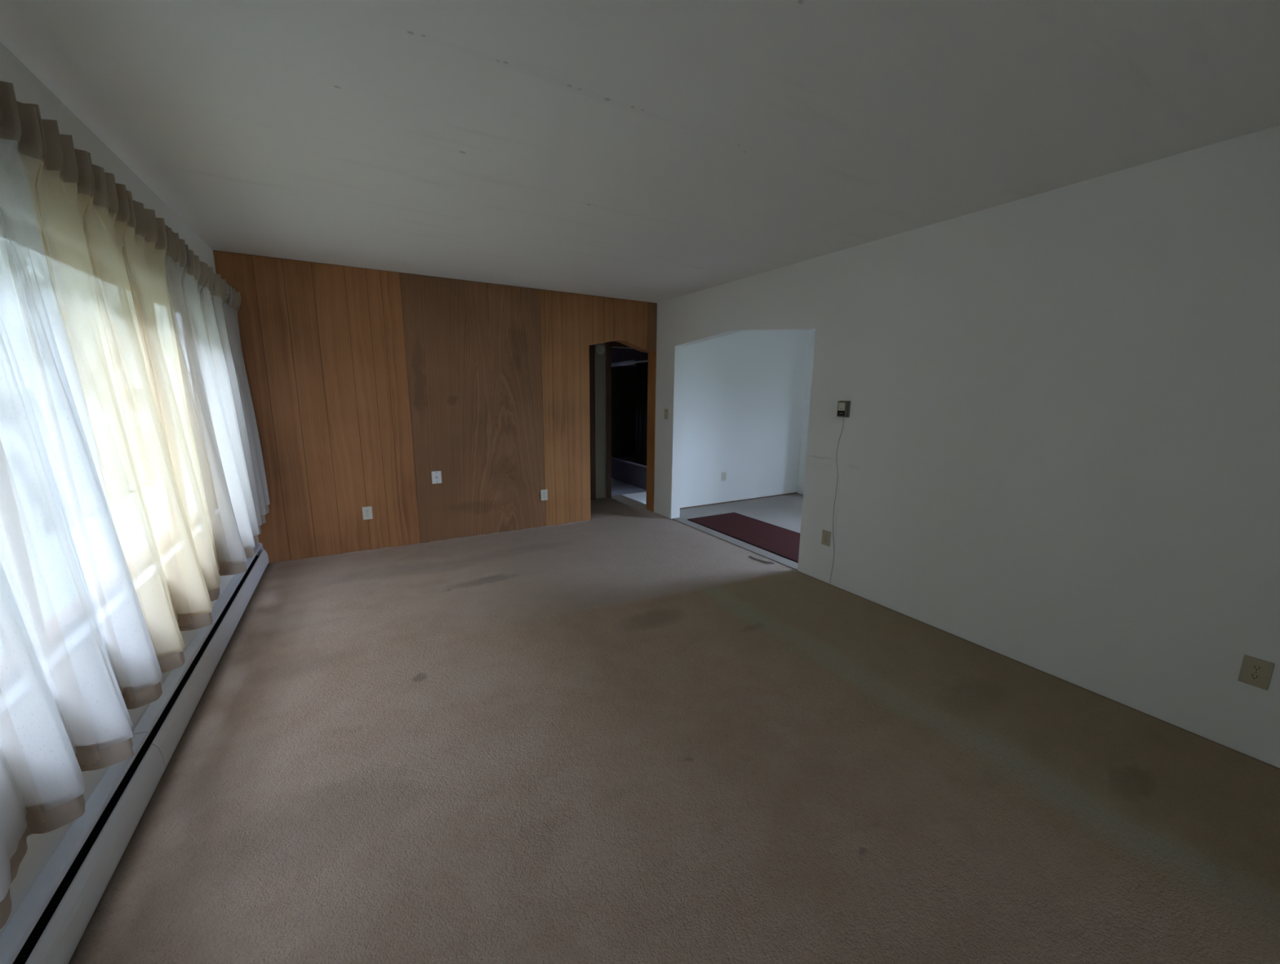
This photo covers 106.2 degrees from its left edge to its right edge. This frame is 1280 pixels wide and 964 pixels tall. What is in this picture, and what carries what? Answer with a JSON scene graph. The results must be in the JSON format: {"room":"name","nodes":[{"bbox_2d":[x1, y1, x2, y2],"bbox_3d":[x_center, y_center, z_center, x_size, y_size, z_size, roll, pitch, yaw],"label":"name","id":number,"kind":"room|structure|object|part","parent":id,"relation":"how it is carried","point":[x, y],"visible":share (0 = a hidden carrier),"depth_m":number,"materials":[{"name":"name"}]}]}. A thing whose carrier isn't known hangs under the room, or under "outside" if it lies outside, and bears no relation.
{"room":"empty living room","nodes":[
{"label":"empty living room","id":0,"kind":"room"},
{"bbox_2d":[0,41,234,934],"bbox_3d":[-1.654,0.005,1.089,0.140,2.440,6.512,-6,12,-30],"label":"wall","id":1,"kind":"structure","parent":0,"point":[28,88],"depth_m":1.69,"materials":[{"name":"paint"}]},
{"bbox_2d":[0,542,268,963],"bbox_3d":[-1.658,1.069,1.496,0.076,0.186,5.859,-6,12,-30],"label":"baseboard heater","id":2,"kind":"object","parent":1,"relation":"attached to","point":[50,922],"visible":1,"depth_m":1.51,"materials":[{"name":"metal"}]},
{"bbox_2d":[213,250,657,563],"bbox_3d":[-1.528,-0.684,4.789,3.867,2.440,0.167,-6,12,-30],"label":"wall","id":3,"kind":"structure","parent":0,"point":[365,384],"depth_m":4.38,"materials":[{"name":"brown wood"}]},
{"bbox_2d":[361,506,373,519],"bbox_3d":[-2.452,0.280,4.324,0.076,0.117,0.008,-6,12,-30],"label":"wall outlet","id":4,"kind":"object","parent":3,"relation":"attached to","point":[366,511],"visible":1,"depth_m":4.32,"materials":[{"name":"beige plastic"}]},
{"bbox_2d":[270,520,589,564],"bbox_3d":[-1.828,0.560,4.728,2.899,0.012,0.036,-6,12,-30],"label":"trim","id":5,"kind":"structure","parent":3,"relation":"attached to","point":[460,538],"depth_m":4.57,"materials":[{"name":"wood"}]},
{"bbox_2d":[431,471,441,484],"bbox_3d":[-1.933,-0.044,4.569,0.085,0.118,0.013,-6,12,-30],"label":"cable plate","id":6,"kind":"object","parent":3,"relation":"attached to","point":[436,475],"visible":1,"depth_m":4.57,"materials":[{"name":"white plastic"}]},
{"bbox_3d":[-1.551,-0.665,4.689,1.246,2.432,0.008,-6,12,-30],"label":"wide panel","id":7,"kind":"part","parent":3,"relation":"part of","materials":[{"name":"brown wood"}]},
{"bbox_2d":[540,489,547,500],"bbox_3d":[-1.025,0.140,5.142,0.076,0.117,0.008,-6,12,-30],"label":"wall outlet","id":8,"kind":"object","parent":3,"relation":"attached to","point":[544,493],"visible":1,"depth_m":5.14,"materials":[{"name":"beige plastic"}]},
{"bbox_2d":[595,342,631,498],"bbox_3d":[-0.488,-0.990,6.486,3.200,2.440,0.120,-6,12,-30],"label":"wall","id":9,"kind":"structure","parent":0,"point":[600,360],"depth_m":6.43,"materials":[{"name":"paint"}]},
{"bbox_2d":[589,344,595,499],"bbox_3d":[-1.014,-0.757,6.137,0.965,2.100,0.018,-6,12,-30],"label":"door","id":10,"kind":"structure","parent":9,"relation":"in","point":[592,348],"depth_m":6.34,"materials":[{"name":"brown wood"}]},
{"bbox_2d":[595,344,604,355],"bbox_3d":[-0.513,-1.721,6.234,0.136,0.136,0.042,-6,12,-30],"label":"smoke detector","id":11,"kind":"object","parent":9,"relation":"attached to","point":[599,348],"visible":1,"depth_m":6.22,"materials":[{"name":"beige plastic"}]},
{"bbox_2d":[605,341,630,497],"bbox_3d":[-0.067,-0.862,6.751,0.966,2.100,0.136,-6,12,-30],"label":"trim","id":12,"kind":"structure","parent":9,"relation":"attached to","point":[612,344],"depth_m":6.45,"materials":[{"name":"brown wood"}]},
{"bbox_2d":[611,347,648,457],"bbox_3d":[-0.697,-1.276,8.008,2.000,2.440,0.134,-6,12,-30],"label":"wall","id":13,"kind":"structure","parent":0,"point":[624,379],"depth_m":8.17,"materials":[{"name":"black"}]},
{"bbox_2d":[611,360,648,367],"bbox_3d":[-0.181,-1.821,7.362,0.072,0.082,1.329,-6,12,-30],"label":"shower rail","id":14,"kind":"object","parent":13,"relation":"attached to","point":[630,362],"visible":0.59,"depth_m":7.36,"materials":[{"name":"silver metal"}]},
{"bbox_2d":[635,362,648,465],"bbox_3d":[0.054,-1.004,7.149,0.062,1.495,0.423,-6,12,-30],"label":"shower curtain","id":15,"kind":"object","parent":14,"relation":"hanging from","point":[642,368],"visible":0.75,"depth_m":7.15,"materials":[{"name":"black fabric"}]},
{"bbox_2d":[0,0,1279,302],"bbox_3d":[1.819,-1.423,1.955,7.240,0.120,13.050,-6,12,-30],"label":"ceiling","id":16,"kind":"structure","parent":0,"point":[652,151],"depth_m":1.74,"materials":[{"name":"paint"}]},
{"bbox_2d":[68,478,1279,963],"bbox_3d":[1.793,1.138,2.403,7.210,0.200,13.000,-6,12,-30],"label":"floor","id":17,"kind":"structure","parent":0,"point":[628,734],"depth_m":1.78,"materials":[{"name":"carpet"}]},
{"bbox_2d":[611,455,646,489],"bbox_3d":[0.146,-0.188,7.880,0.825,0.365,1.285,-6,12,-30],"label":"bathtub","id":18,"kind":"object","parent":17,"relation":"on","point":[624,468],"visible":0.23,"depth_m":7.68,"materials":[{"name":"ceramic"}]},
{"bbox_2d":[671,517,798,570],"bbox_3d":[0.893,0.574,4.816,0.128,0.006,1.873,-6,12,-30],"label":"threshold strip","id":19,"kind":"object","parent":17,"relation":"on","point":[793,565],"visible":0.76,"depth_m":4.66,"materials":[{"name":"metal"}]},
{"bbox_2d":[687,512,799,563],"bbox_3d":[1.472,0.603,4.679,0.720,0.014,2.459,-6,12,-30],"label":"runner rug","id":20,"kind":"object","parent":17,"relation":"on","point":[780,541],"visible":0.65,"depth_m":5.04,"materials":[{"name":"red fabric"}]},
{"bbox_2d":[748,555,775,564],"bbox_3d":[1.063,0.681,4.235,0.271,0.012,0.095,8,13,36],"label":"flap","id":21,"kind":"object","parent":17,"relation":"on","point":[751,557],"visible":1,"depth_m":4.20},
{"bbox_2d":[680,329,815,507],"bbox_3d":[1.779,-0.898,6.116,2.965,2.440,0.920,-6,12,-30],"label":"wall","id":22,"kind":"structure","parent":0,"point":[746,395],"depth_m":6.36,"materials":[{"name":"paint"}]},
{"bbox_2d":[721,471,726,480],"bbox_3d":[1.106,-0.073,6.330,0.076,0.117,0.008,-6,12,-30],"label":"wall outlet","id":23,"kind":"object","parent":22,"relation":"attached to","point":[723,473],"visible":1,"depth_m":6.33,"materials":[{"name":"beige plastic"}]},
{"bbox_2d":[680,492,797,509],"bbox_3d":[1.309,0.257,6.515,2.355,0.014,0.008,-6,12,-30],"label":"baseboard","id":24,"kind":"structure","parent":22,"relation":"attached to","point":[794,492],"depth_m":6.50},
{"bbox_2d":[653,124,1279,768],"bbox_3d":[1.798,-0.330,3.073,0.120,2.440,6.512,-6,12,-30],"label":"wall","id":25,"kind":"structure","parent":0,"point":[1058,455],"depth_m":2.39,"materials":[{"name":"paint"}]},
{"bbox_2d":[664,408,667,419],"bbox_3d":[0.294,-0.775,5.476,0.016,0.116,0.070,-6,12,-30],"label":"light switch","id":26,"kind":"object","parent":25,"relation":"attached to","point":[665,410],"visible":1,"depth_m":5.47,"materials":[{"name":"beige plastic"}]},
{"bbox_2d":[821,529,831,546],"bbox_3d":[1.434,0.432,3.704,0.008,0.117,0.076,-6,12,-30],"label":"wall outlet","id":27,"kind":"object","parent":25,"relation":"attached to","point":[826,535],"visible":1,"depth_m":3.70,"materials":[{"name":"beige plastic"}]},
{"bbox_2d":[836,400,850,417],"bbox_3d":[1.463,-0.525,3.458,0.043,0.116,0.080,-6,12,-30],"label":"thermostat","id":28,"kind":"object","parent":25,"relation":"attached to","point":[843,406],"visible":1,"depth_m":3.44,"materials":[{"name":"brown plastic"}]},
{"bbox_2d":[829,417,844,584],"bbox_3d":[1.464,0.156,3.602,0.010,1.285,0.054,-6,12,-30],"label":"wire","id":29,"kind":"object","parent":28,"relation":"hanging from","point":[843,417],"visible":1,"depth_m":3.62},
{"bbox_2d":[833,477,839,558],"bbox_3d":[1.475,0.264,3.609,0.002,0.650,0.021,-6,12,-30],"label":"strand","id":30,"kind":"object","parent":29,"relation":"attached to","point":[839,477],"visible":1,"depth_m":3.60,"materials":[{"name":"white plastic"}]},
{"bbox_2d":[1237,654,1275,689],"bbox_3d":[2.483,0.767,1.937,0.008,0.117,0.076,-6,12,-30],"label":"wall outlet","id":31,"kind":"object","parent":25,"relation":"attached to","point":[1255,672],"visible":1,"depth_m":1.94,"materials":[{"name":"beige plastic"}]},
{"bbox_2d":[1248,672,1261,680],"bbox_3d":[2.480,0.785,1.939,0.003,0.024,0.033,-6,12,-30],"label":"socket","id":32,"kind":"object","parent":31,"relation":"attached to","point":[1251,676],"depth_m":1.94,"materials":[{"name":"beige plastic"}]},
{"bbox_2d":[1250,664,1263,672],"bbox_3d":[2.481,0.749,1.933,0.003,0.024,0.033,-6,12,-30],"label":"socket","id":33,"kind":"object","parent":31,"relation":"attached to","point":[1254,668],"depth_m":1.93,"materials":[{"name":"beige plastic"}]},
{"bbox_3d":[-1.962,-1.026,1.664,0.070,0.030,4.535,-6,12,-30],"label":"curtain rod","id":34,"kind":"object","parent":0,"visible":0},
{"bbox_2d":[0,80,220,928],"bbox_3d":[-1.753,-0.128,1.546,0.139,1.864,3.155,-6,12,-30],"label":"curtain","id":35,"kind":"object","parent":34,"relation":"hanging from","point":[108,553],"visible":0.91,"depth_m":1.41,"materials":[{"name":"fabric"}]},
{"bbox_2d":[164,225,270,575],"bbox_3d":[-2.650,-0.411,3.066,0.144,1.846,1.683,-6,12,-30],"label":"curtain","id":36,"kind":"object","parent":34,"relation":"hanging from","point":[204,308],"visible":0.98,"depth_m":2.85,"materials":[{"name":"fabric"}]}
]}

